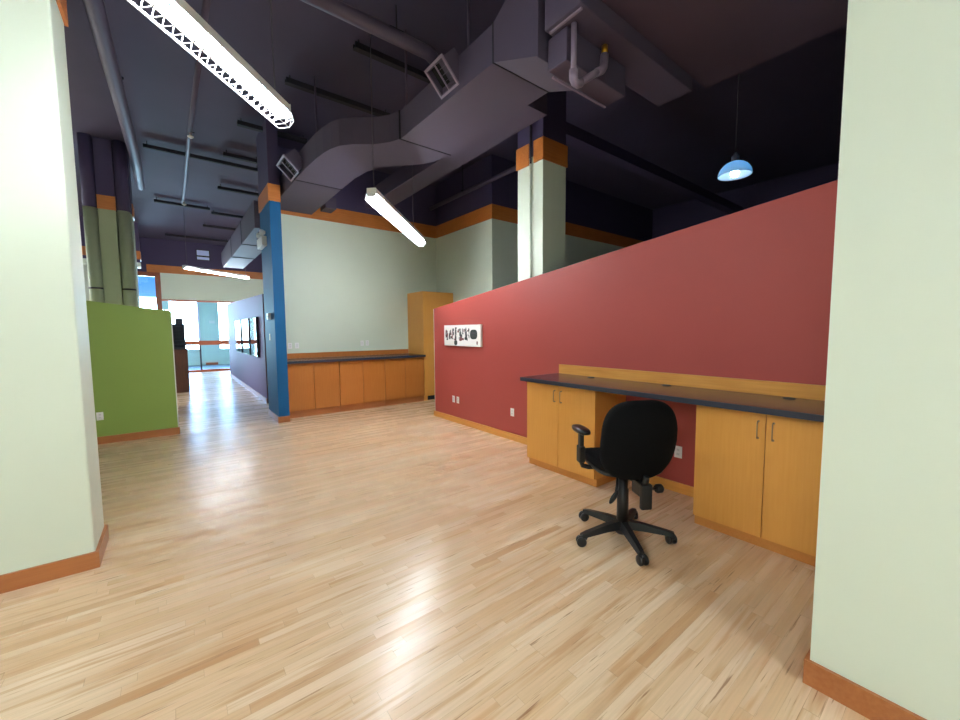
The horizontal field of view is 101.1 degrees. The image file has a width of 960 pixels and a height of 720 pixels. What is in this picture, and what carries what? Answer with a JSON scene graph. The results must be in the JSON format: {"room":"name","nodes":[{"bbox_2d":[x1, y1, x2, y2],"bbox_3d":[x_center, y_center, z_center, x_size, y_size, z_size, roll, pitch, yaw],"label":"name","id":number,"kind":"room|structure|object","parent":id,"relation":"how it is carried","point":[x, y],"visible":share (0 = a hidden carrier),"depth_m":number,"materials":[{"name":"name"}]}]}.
{"room":"open office","nodes":[
{"label":"open office","id":0,"kind":"room"},
{"bbox_2d":[0,0,103,574],"bbox_3d":[-3.429,-1.179,2.357,1.393,5.350,0.472,-4,5,-38],"label":"wall","id":1,"kind":"structure","parent":0,"point":[51,507],"depth_m":2.56,"materials":[{"name":"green paint"}]},
{"bbox_2d":[56,0,67,26],"bbox_3d":[-3.439,-2.550,2.256,1.433,0.300,0.508,-4,5,-38],"label":"trim","id":2,"kind":"structure","parent":1,"relation":"attached to","point":[62,4],"depth_m":2.81,"materials":[{"name":"orange wood"}]},
{"bbox_2d":[79,216,140,268],"bbox_3d":[-12.580,-3.822,12.692,2.470,1.480,0.350,-4,5,-38],"label":"wall","id":3,"kind":"structure","parent":0,"point":[80,217],"depth_m":12.74,"materials":[{"name":"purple paint"}]},
{"bbox_2d":[82,246,140,260],"bbox_3d":[-12.565,-3.483,12.715,2.488,0.280,0.368,-4,5,-38],"label":"trim","id":4,"kind":"structure","parent":3,"relation":"attached to","point":[138,253],"depth_m":13.27,"materials":[{"name":"orange wood"}]},
{"bbox_2d":[92,136,139,306],"bbox_3d":[-7.406,-1.569,7.997,0.700,5.350,0.740,-4,5,-38],"label":"pillar","id":5,"kind":"structure","parent":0,"point":[102,148],"depth_m":7.65,"materials":[{"name":"green paint"}]},
{"bbox_2d":[76,132,103,302],"bbox_3d":[-7.377,-1.538,7.571,0.208,5.350,0.208,-4,5,-38],"label":"riser pipe","id":6,"kind":"object","parent":5,"relation":"attached to","point":[84,141],"visible":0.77,"depth_m":7.43,"materials":[{"name":"green paint"}]},
{"bbox_2d":[96,194,134,220],"bbox_3d":[-7.216,-3.057,7.961,0.232,0.260,0.904,-1,4,-5],"label":"trim","id":7,"kind":"structure","parent":5,"relation":"attached to","point":[103,201],"depth_m":7.59,"materials":[{"name":"orange paint"}]},
{"bbox_2d":[112,140,136,306],"bbox_3d":[-6.999,-1.562,7.865,0.208,5.350,0.208,-4,5,-38],"label":"riser pipe","id":8,"kind":"object","parent":5,"relation":"attached to","point":[118,147],"visible":0.75,"depth_m":7.72,"materials":[{"name":"green paint"}]},
{"bbox_2d":[86,301,177,436],"bbox_3d":[-6.402,0.061,5.323,3.605,2.480,0.122,-4,5,-38],"label":"wall","id":9,"kind":"structure","parent":0,"point":[132,360],"depth_m":6.07,"materials":[{"name":"green paint"}]},
{"bbox_2d":[96,412,103,420],"bbox_3d":[-5.656,0.837,5.873,0.076,0.120,0.009,-4,5,-38],"label":"wall outlet","id":10,"kind":"object","parent":9,"relation":"attached to","point":[99,415],"visible":1,"depth_m":5.87,"materials":[{"name":"white plastic"}]},
{"bbox_2d":[97,426,179,444],"bbox_3d":[-6.382,1.242,5.408,3.620,0.112,0.140,-4,5,-38],"label":"baseboard","id":11,"kind":"structure","parent":9,"relation":"attached to","point":[169,431],"depth_m":6.14,"materials":[{"name":"orange wood"}]},
{"bbox_2d":[171,312,178,426],"bbox_3d":[-4.942,0.161,6.390,0.013,1.878,0.009,-4,5,-38],"label":"trim","id":12,"kind":"structure","parent":9,"relation":"attached to","point":[171,312],"depth_m":6.38,"materials":[{"name":"white"}]},
{"bbox_2d":[83,237,262,301],"bbox_3d":[-10.537,-2.252,17.485,19.000,5.350,0.120,-4,5,-38],"label":"wall","id":13,"kind":"structure","parent":0,"point":[153,251],"depth_m":16.30,"materials":[{"name":"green paint"}]},
{"bbox_2d":[138,271,161,309],"bbox_3d":[-13.198,-1.413,15.382,1.340,4.025,0.135,-4,5,-38],"label":"glazed door","id":14,"kind":"structure","parent":13,"relation":"in","point":[156,275],"depth_m":15.58,"materials":[{"name":"brown wood"}]},
{"bbox_2d":[196,249,209,260],"bbox_3d":[-11.548,-4.370,16.455,0.480,0.420,0.029,-4,5,-38],"label":"air vent","id":15,"kind":"object","parent":13,"relation":"in","point":[200,254],"visible":1,"depth_m":16.45,"materials":[{"name":"metal"}]},
{"bbox_2d":[146,264,262,278],"bbox_3d":[-8.004,-3.911,19.259,12.660,0.300,0.018,-4,5,-38],"label":"trim","id":16,"kind":"structure","parent":13,"relation":"attached to","point":[150,267],"depth_m":16.21,"materials":[{"name":"orange wood"}]},
{"bbox_2d":[162,301,229,365],"bbox_3d":[-13.126,-2.480,20.804,19.000,5.350,0.150,-4,5,-38],"label":"wall","id":17,"kind":"structure","parent":0,"point":[207,311],"depth_m":20.18,"materials":[{"name":"teal paint"}]},
{"bbox_2d":[168,301,198,349],"bbox_3d":[-14.674,-1.789,19.574,1.180,2.625,0.160,-4,5,-38],"label":"window","id":18,"kind":"structure","parent":17,"relation":"in","point":[168,301],"depth_m":19.85,"materials":[{"name":"white glass"}]},
{"bbox_2d":[217,303,228,348],"bbox_3d":[-12.970,-1.899,20.896,1.500,2.625,0.160,-4,5,-38],"label":"window","id":19,"kind":"structure","parent":17,"relation":"in","point":[217,303],"depth_m":20.47,"materials":[{"name":"white glass"}]},
{"bbox_2d":[227,294,268,403],"bbox_3d":[-7.132,-0.538,11.978,0.140,2.700,7.320,-4,5,-38],"label":"wall","id":20,"kind":"structure","parent":0,"point":[251,370],"depth_m":10.81,"materials":[{"name":"paint"}]},
{"bbox_2d":[235,320,243,352],"bbox_3d":[-7.419,-0.731,12.166,0.062,0.980,1.150,-4,5,-38],"label":"wall picture","id":21,"kind":"object","parent":20,"relation":"attached to","point":[238,323],"visible":0.96,"depth_m":11.94,"materials":[{"name":"white glass"}]},
{"bbox_2d":[242,318,250,354],"bbox_3d":[-6.467,-0.647,10.946,0.062,0.980,1.150,-4,5,-38],"label":"wall picture","id":22,"kind":"object","parent":20,"relation":"attached to","point":[245,322],"visible":0.93,"depth_m":10.76,"materials":[{"name":"white glass"}]},
{"bbox_2d":[230,373,266,403],"bbox_3d":[-7.184,0.754,12.026,0.017,0.115,7.320,-4,5,-38],"label":"baseboard","id":23,"kind":"structure","parent":20,"relation":"attached to","point":[246,386],"depth_m":11.01,"materials":[{"name":"white wood"}]},
{"bbox_2d":[250,317,259,356],"bbox_3d":[-5.654,-0.575,9.902,0.062,0.980,0.900,-4,5,-38],"label":"wall picture","id":24,"kind":"object","parent":20,"relation":"attached to","point":[254,325],"visible":1,"depth_m":9.68,"materials":[{"name":"white glass"}]},
{"bbox_2d":[256,118,289,416],"bbox_3d":[-3.899,-1.552,7.425,0.179,5.350,0.950,-4,5,-38],"label":"pillar","id":25,"kind":"structure","parent":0,"point":[267,140],"depth_m":7.14,"materials":[{"name":"paint"}]},
{"bbox_2d":[256,229,266,249],"bbox_3d":[-4.091,-2.253,7.386,0.099,0.298,0.480,-4,5,-38],"label":"emergency light","id":26,"kind":"object","parent":25,"relation":"attached to","point":[262,241],"visible":1,"depth_m":7.24,"materials":[{"name":"white plastic"}]},
{"bbox_2d":[258,183,280,212],"bbox_3d":[-3.914,-2.968,7.316,0.196,0.290,0.980,-4,5,-38],"label":"trim","id":27,"kind":"structure","parent":25,"relation":"attached to","point":[271,192],"depth_m":6.97,"materials":[{"name":"orange paint"}]},
{"bbox_2d":[268,409,289,422],"bbox_3d":[-3.886,1.061,7.615,0.196,0.110,0.980,-4,5,-38],"label":"baseboard","id":28,"kind":"structure","parent":25,"relation":"attached to","point":[274,416],"depth_m":7.27,"materials":[{"name":"orange wood"}]},
{"bbox_2d":[278,146,436,358],"bbox_3d":[-2.692,-1.689,9.159,3.855,5.350,0.147,-4,5,-38],"label":"wall","id":29,"kind":"structure","parent":0,"point":[346,285],"depth_m":8.92,"materials":[{"name":"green paint"}]},
{"bbox_2d":[221,200,261,268],"bbox_3d":[-6.263,-3.082,10.556,0.566,0.544,6.550,-4,5,-38],"label":"duct","id":30,"kind":"object","parent":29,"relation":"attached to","point":[241,249],"visible":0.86,"depth_m":9.78,"materials":[{"name":"metal"}]},
{"bbox_2d":[287,349,407,358],"bbox_3d":[-2.964,-0.146,8.946,2.970,0.105,0.018,-4,5,-38],"label":"backsplash","id":31,"kind":"structure","parent":29,"relation":"attached to","point":[396,351],"depth_m":8.87,"materials":[{"name":"orange wood"}]},
{"bbox_2d":[281,208,435,237],"bbox_3d":[-2.659,-3.185,8.977,3.837,0.300,0.018,-4,5,-38],"label":"trim","id":32,"kind":"structure","parent":29,"relation":"attached to","point":[339,215],"depth_m":8.96,"materials":[{"name":"orange wood"}]},
{"bbox_2d":[365,93,546,209],"bbox_3d":[-0.839,-3.498,7.081,0.460,0.320,5.160,-4,5,-38],"label":"duct","id":33,"kind":"object","parent":29,"relation":"attached to","point":[396,187],"visible":0.43,"depth_m":6.57,"materials":[{"name":"metal"}]},
{"bbox_2d":[0,364,869,719],"bbox_3d":[-4.340,1.010,9.766,19.000,0.100,28.600,-4,5,-38],"label":"floor","id":34,"kind":"structure","parent":0,"point":[405,561],"depth_m":2.47,"materials":[{"name":"brown wood"}]},
{"bbox_2d":[0,524,108,593],"bbox_3d":[-3.411,1.431,2.551,1.433,0.116,0.508,-4,5,-38],"label":"baseboard","id":35,"kind":"structure","parent":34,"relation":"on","point":[23,578],"depth_m":2.66,"materials":[{"name":"orange wood"}]},
{"bbox_2d":[172,318,189,392],"bbox_3d":[-8.571,-0.127,10.960,0.720,2.050,0.600,-4,5,-38],"label":"display rack","id":36,"kind":"object","parent":34,"relation":"on","point":[180,350],"visible":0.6,"depth_m":10.92,"materials":[{"name":"brown wood"}]},
{"bbox_2d":[162,299,232,372],"bbox_3d":[-11.269,-1.022,16.929,3.560,2.990,0.090,-4,5,-38],"label":"window frame","id":37,"kind":"structure","parent":34,"relation":"on","point":[217,342],"depth_m":16.59,"materials":[{"name":"brown wood"}]},
{"bbox_2d":[206,362,217,364],"bbox_3d":[-13.775,0.184,20.295,0.520,0.120,0.138,-4,5,-38],"label":"heater","id":38,"kind":"object","parent":34,"relation":"on","point":[209,363],"visible":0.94,"depth_m":20.25,"materials":[{"name":"grey metal"}]},
{"bbox_2d":[287,361,339,417],"bbox_3d":[-3.493,0.553,8.074,0.983,1.050,0.775,-4,5,-38],"label":"base cabinet","id":39,"kind":"object","parent":34,"relation":"on","point":[314,388],"visible":0.66,"depth_m":7.76,"materials":[{"name":"orange wood"}]},
{"bbox_2d":[287,353,425,363],"bbox_3d":[-2.696,-0.045,8.608,2.975,0.048,0.852,-4,5,-38],"label":"countertop","id":40,"kind":"structure","parent":39,"relation":"on","point":[405,355],"depth_m":8.36,"materials":[{"name":"laminate"}]},
{"bbox_2d":[339,359,384,411],"bbox_3d":[-2.712,0.502,8.680,0.983,1.050,0.775,-4,5,-38],"label":"base cabinet","id":41,"kind":"object","parent":34,"relation":"on","point":[362,382],"visible":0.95,"depth_m":8.36,"materials":[{"name":"orange wood"}]},
{"bbox_2d":[384,357,424,405],"bbox_3d":[-1.931,0.452,9.286,0.983,1.050,0.775,-4,5,-38],"label":"base cabinet","id":42,"kind":"object","parent":34,"relation":"on","point":[404,377],"visible":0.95,"depth_m":8.96,"materials":[{"name":"orange wood"}]},
{"bbox_2d":[407,291,452,400],"bbox_3d":[-1.218,-0.357,9.808,0.845,2.575,0.770,-4,5,-38],"label":"tall cabinet","id":43,"kind":"object","parent":34,"relation":"on","point":[421,304],"visible":0.47,"depth_m":9.38,"materials":[{"name":"brown wood"}]},
{"bbox_2d":[527,382,625,486],"bbox_3d":[1.092,0.780,4.636,0.592,1.042,0.993,-4,5,-38],"label":"base cabinet","id":44,"kind":"object","parent":34,"relation":"on","point":[552,410],"visible":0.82,"depth_m":4.41,"materials":[{"name":"brown wood"}]},
{"bbox_2d":[520,373,824,421],"bbox_3d":[1.664,0.288,3.799,0.667,0.051,2.987,-4,5,-38],"label":"countertop","id":45,"kind":"structure","parent":44,"relation":"on","point":[805,409],"depth_m":3.35,"materials":[{"name":"laminate"}]},
{"bbox_2d":[572,400,677,565],"bbox_3d":[1.119,0.837,3.116,0.795,1.150,0.788,-4,5,-38],"label":"office chair","id":46,"kind":"object","parent":34,"relation":"on","point":[638,441],"visible":1,"depth_m":2.79,"materials":[{"name":"black fabric"}]},
{"bbox_2d":[693,405,823,566],"bbox_3d":[2.304,0.887,3.081,0.592,1.042,0.983,-4,5,-38],"label":"base cabinet","id":47,"kind":"object","parent":34,"relation":"on","point":[757,476],"visible":0.77,"depth_m":2.94,"materials":[{"name":"brown wood"}]},
{"bbox_2d":[64,0,846,245],"bbox_3d":[-4.379,-4.450,9.360,19.200,0.150,28.800,-4,5,-38],"label":"ceiling","id":48,"kind":"structure","parent":0,"point":[789,117],"depth_m":6.47,"materials":[{"name":"purple paint"}]},
{"bbox_2d":[83,0,144,190],"bbox_3d":[-5.132,-3.921,5.571,0.213,0.333,9.503,-4,5,-37],"label":"ceiling pipe","id":49,"kind":"object","parent":48,"relation":"hanging from","point":[95,9],"visible":1,"depth_m":5.23,"materials":[{"name":"grey metal"}]},
{"bbox_2d":[154,197,209,210],"bbox_3d":[-8.411,-4.415,11.171,1.270,0.130,0.085,-4,5,-38],"label":"strut","id":50,"kind":"object","parent":48,"relation":"attached to","point":[155,200],"visible":0.95,"depth_m":11.11,"materials":[{"name":"paint"}]},
{"bbox_2d":[181,0,210,205],"bbox_3d":[-4.970,-3.963,6.773,0.112,0.430,9.201,-4,5,-38],"label":"pipe","id":51,"kind":"object","parent":48,"relation":"hanging from","point":[205,10],"visible":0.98,"depth_m":5.81,"materials":[{"name":"grey metal"}]},
{"bbox_2d":[165,233,227,241],"bbox_3d":[-10.779,-4.689,15.084,1.970,0.130,0.050,-4,5,-38],"label":"strut","id":52,"kind":"object","parent":48,"relation":"attached to","point":[166,234],"visible":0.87,"depth_m":15.03,"materials":[{"name":"paint"}]},
{"bbox_2d":[143,141,257,171],"bbox_3d":[-5.706,-4.215,8.215,2.000,0.130,0.050,-4,5,-38],"label":"strut","id":53,"kind":"object","parent":48,"relation":"attached to","point":[147,146],"visible":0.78,"depth_m":8.15,"materials":[{"name":"paint"}]},
{"bbox_2d":[126,0,293,128],"bbox_3d":[-1.690,-2.797,1.870,0.176,2.075,2.452,0,4,5],"label":"fluorescent light","id":54,"kind":"object","parent":48,"relation":"hanging from","point":[179,13],"visible":1,"depth_m":2.43,"materials":[{"name":"white metal"}]},
{"bbox_2d":[182,208,249,278],"bbox_3d":[-8.541,-3.701,12.846,0.124,1.800,2.422,1,4,13],"label":"fluorescent light","id":55,"kind":"object","parent":48,"relation":"hanging from","point":[183,266],"visible":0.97,"depth_m":12.58,"materials":[{"name":"white metal"}]},
{"bbox_2d":[203,224,235,230],"bbox_3d":[-8.873,-4.597,13.656,1.180,0.130,0.085,-4,5,-38],"label":"strut","id":56,"kind":"object","parent":48,"relation":"attached to","point":[204,225],"visible":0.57,"depth_m":13.55,"materials":[{"name":"paint"}]},
{"bbox_2d":[211,210,242,218],"bbox_3d":[-7.729,-4.497,12.205,0.960,0.130,0.085,-4,5,-38],"label":"strut","id":57,"kind":"object","parent":48,"relation":"attached to","point":[212,212],"visible":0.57,"depth_m":12.11,"materials":[{"name":"paint"}]},
{"bbox_2d":[217,184,258,196],"bbox_3d":[-6.188,-4.353,10.115,0.900,0.130,0.085,-4,5,-38],"label":"strut","id":58,"kind":"object","parent":48,"relation":"attached to","point":[220,187],"visible":1,"depth_m":10.09,"materials":[{"name":"paint"}]},
{"bbox_2d":[223,150,256,163],"bbox_3d":[-4.945,-4.219,8.198,0.660,0.130,0.085,-4,5,-38],"label":"strut","id":59,"kind":"object","parent":48,"relation":"attached to","point":[225,154],"visible":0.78,"depth_m":8.16,"materials":[{"name":"paint"}]},
{"bbox_2d":[237,118,306,143],"bbox_3d":[-3.740,-4.150,7.148,1.130,0.130,0.085,-4,5,-38],"label":"strut","id":60,"kind":"object","parent":48,"relation":"attached to","point":[240,123],"visible":0.77,"depth_m":7.16,"materials":[{"name":"paint"}]},
{"bbox_2d":[285,75,389,115],"bbox_3d":[-2.165,-4.087,6.159,1.600,0.130,0.085,-4,5,-38],"label":"strut","id":61,"kind":"object","parent":48,"relation":"attached to","point":[289,81],"visible":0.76,"depth_m":6.06,"materials":[{"name":"paint"}]},
{"bbox_2d":[301,0,437,64],"bbox_3d":[-2.322,-3.721,3.445,4.533,0.455,0.150,-4,5,-38],"label":"ceiling pipe","id":62,"kind":"object","parent":48,"relation":"hanging from","point":[339,9],"visible":0.94,"depth_m":4.32,"materials":[{"name":"grey metal"}]},
{"bbox_2d":[353,39,429,82],"bbox_3d":[-1.150,-4.033,5.329,1.120,0.130,0.085,-4,5,-38],"label":"strut","id":63,"kind":"object","parent":48,"relation":"attached to","point":[358,47],"visible":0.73,"depth_m":5.26,"materials":[{"name":"paint"}]},
{"bbox_2d":[365,34,425,245],"bbox_3d":[-1.221,-3.084,6.024,0.176,2.125,2.512,0,4,5],"label":"fluorescent light","id":64,"kind":"object","parent":48,"relation":"hanging from","point":[373,194],"visible":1,"depth_m":5.48,"materials":[{"name":"white metal"}]},
{"bbox_2d":[404,30,407,106],"bbox_3d":[-0.919,-3.614,4.903,0.060,0.910,0.060,-4,5,-38],"label":"rod","id":65,"kind":"object","parent":48,"relation":"hanging from","point":[406,88],"visible":0.65,"depth_m":4.90,"materials":[{"name":"purple paint"}]},
{"bbox_2d":[467,0,469,46],"bbox_3d":[-0.120,-3.560,4.106,0.060,0.910,0.060,-4,5,-38],"label":"rod","id":66,"kind":"object","parent":48,"relation":"hanging from","point":[468,1],"visible":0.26,"depth_m":4.10,"materials":[{"name":"purple paint"}]},
{"bbox_2d":[276,0,577,214],"bbox_3d":[-1.603,-3.069,5.630,6.685,0.920,1.389,3,6,41],"label":"air duct","id":67,"kind":"object","parent":66,"relation":"hanging from","point":[504,70],"visible":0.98,"depth_m":4.61,"materials":[{"name":"purple paint"},{"name":"dark paint"},{"name":"painted sheet metal"}]},
{"bbox_2d":[276,148,301,181],"bbox_3d":[-2.950,-3.052,6.189,0.352,0.352,0.480,-4,5,-38],"label":"register","id":68,"kind":"object","parent":67,"relation":"attached to","point":[290,164],"depth_m":6.11,"materials":[{"name":"grey metal"}]},
{"bbox_2d":[320,198,335,212],"bbox_3d":[-3.193,-3.262,8.306,0.220,0.220,0.355,-4,5,-38],"label":"box","id":69,"kind":"object","parent":67,"relation":"attached to","point":[329,206],"visible":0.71,"depth_m":8.20,"materials":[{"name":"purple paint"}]},
{"bbox_2d":[424,47,458,99],"bbox_3d":[-0.347,-2.992,4.121,0.352,0.352,0.330,-4,5,-38],"label":"register","id":70,"kind":"object","parent":67,"relation":"attached to","point":[443,73],"depth_m":4.08,"materials":[{"name":"black"}]},
{"bbox_2d":[545,0,692,107],"bbox_3d":[1.286,-2.693,3.533,1.750,0.660,0.415,-4,5,-38],"label":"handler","id":71,"kind":"object","parent":67,"relation":"attached to","point":[634,62],"visible":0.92,"depth_m":3.29,"materials":[{"name":"purple paint"}]},
{"bbox_2d":[569,21,608,88],"bbox_3d":[0.881,-2.369,3.172,0.463,0.457,0.068,-4,5,-38],"label":"trap","id":72,"kind":"object","parent":71,"relation":"attached to","point":[576,82],"visible":1,"depth_m":3.07,"materials":[{"name":"grey plastic"}]},
{"bbox_2d":[429,165,515,210],"bbox_3d":[0.075,-3.985,8.230,0.104,0.674,4.300,-4,5,-38],"label":"ceiling pipe","id":73,"kind":"object","parent":48,"relation":"hanging from","point":[512,169],"visible":0.5,"depth_m":8.50,"materials":[{"name":"black metal"}]},
{"bbox_2d":[717,74,752,180],"bbox_3d":[2.573,-2.937,3.920,0.302,2.160,0.302,-4,5,-38],"label":"pendant light","id":74,"kind":"object","parent":48,"relation":"hanging from","point":[736,169],"visible":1,"depth_m":3.96,"materials":[{"name":"blue glass"}]},
{"bbox_2d":[518,91,566,281],"bbox_3d":[0.923,-1.477,5.953,0.485,5.350,0.510,-4,5,-38],"label":"pillar","id":75,"kind":"structure","parent":0,"point":[548,207],"depth_m":5.70,"materials":[{"name":"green paint"}]},
{"bbox_2d":[529,124,531,277],"bbox_3d":[0.736,-1.461,5.763,0.030,5.350,0.032,-4,5,-38],"label":"conduit","id":76,"kind":"object","parent":75,"relation":"attached to","point":[531,124],"visible":0.34,"depth_m":5.68,"materials":[{"name":"white metal"}]},
{"bbox_2d":[516,136,567,170],"bbox_3d":[0.913,-2.978,5.841,0.521,0.300,0.546,-4,5,-38],"label":"trim","id":77,"kind":"structure","parent":75,"relation":"attached to","point":[545,148],"depth_m":5.64,"materials":[{"name":"orange wood"}]},
{"bbox_2d":[435,154,652,301],"bbox_3d":[2.091,-1.893,11.438,6.505,5.350,2.411,-4,5,-38],"label":"wall","id":78,"kind":"structure","parent":0,"point":[482,257],"depth_m":9.37,"materials":[{"name":"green paint"}]},
{"bbox_2d":[436,204,643,247],"bbox_3d":[2.130,-3.388,11.249,6.523,0.300,2.264,-4,5,-38],"label":"trim","id":79,"kind":"structure","parent":78,"relation":"attached to","point":[492,211],"depth_m":9.65,"materials":[{"name":"orange wood"}]},
{"bbox_2d":[434,180,837,486],"bbox_3d":[1.048,-0.142,5.249,0.140,2.790,6.106,-4,5,-38],"label":"wall","id":80,"kind":"structure","parent":0,"point":[743,294],"depth_m":3.96,"materials":[{"name":"red paint"}]},
{"bbox_2d":[433,309,434,377],"bbox_3d":[-0.876,0.005,7.636,0.015,1.970,0.011,-4,5,-38],"label":"trim","id":81,"kind":"structure","parent":80,"relation":"attached to","point":[433,309],"depth_m":7.63,"materials":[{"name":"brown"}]},
{"bbox_2d":[444,324,481,346],"bbox_3d":[-0.309,-0.423,6.823,0.043,0.366,1.080,-4,5,-38],"label":"picture","id":82,"kind":"object","parent":80,"relation":"attached to","point":[454,335],"visible":1,"depth_m":6.76,"materials":[{"name":"white paper"}]},
{"bbox_2d":[510,408,513,416],"bbox_3d":[0.484,0.785,5.931,0.009,0.120,0.076,-4,5,-38],"label":"wall outlet","id":83,"kind":"object","parent":80,"relation":"attached to","point":[511,409],"visible":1,"depth_m":5.93,"materials":[{"name":"white plastic"}]},
{"bbox_2d":[434,411,693,496],"bbox_3d":[0.734,1.171,5.757,0.168,0.100,5.098,-4,5,-38],"label":"baseboard","id":84,"kind":"structure","parent":80,"relation":"attached to","point":[668,484],"depth_m":5.88,"materials":[{"name":"brown wood"}]},
{"bbox_2d":[674,446,681,458],"bbox_3d":[2.001,0.929,3.987,0.009,0.120,0.076,-4,5,-38],"label":"wall outlet","id":85,"kind":"object","parent":80,"relation":"attached to","point":[678,450],"visible":0.93,"depth_m":3.98,"materials":[{"name":"white plastic"}]},
{"bbox_2d":[559,364,825,400],"bbox_3d":[1.945,0.193,3.990,0.018,0.118,2.958,-4,5,-38],"label":"backsplash","id":86,"kind":"structure","parent":80,"relation":"attached to","point":[784,389],"depth_m":3.71,"materials":[{"name":"brown wood"}]},
{"bbox_2d":[601,0,847,87],"bbox_3d":[3.334,-3.196,1.063,2.050,1.230,5.925,-4,5,-38],"label":"ceiling","id":87,"kind":"structure","parent":0,"point":[712,41],"depth_m":3.24,"materials":[{"name":"paint"}]},
{"bbox_2d":[652,163,838,238],"bbox_3d":[3.177,-2.196,15.409,0.100,5.350,28.600,-4,5,-38],"label":"wall","id":88,"kind":"structure","parent":0,"point":[673,218],"depth_m":10.35,"materials":[{"name":"purple paint"}]},
{"bbox_2d":[566,122,744,213],"bbox_3d":[4.001,-3.706,8.200,7.270,0.180,0.200,-4,5,-38],"label":"beam","id":89,"kind":"structure","parent":88,"relation":"attached to","point":[577,137],"depth_m":7.35,"materials":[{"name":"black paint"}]},
{"bbox_2d":[810,0,959,719],"bbox_3d":[3.606,-1.088,0.469,1.857,5.350,4.427,-4,5,-38],"label":"wall","id":90,"kind":"structure","parent":0,"point":[886,615],"depth_m":1.57,"materials":[{"name":"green paint"}]},
{"bbox_2d":[803,647,926,719],"bbox_3d":[3.566,1.524,0.628,1.758,0.116,4.445,-4,5,-38],"label":"baseboard","id":91,"kind":"structure","parent":90,"relation":"attached to","point":[852,695],"depth_m":1.71,"materials":[{"name":"orange wood"}]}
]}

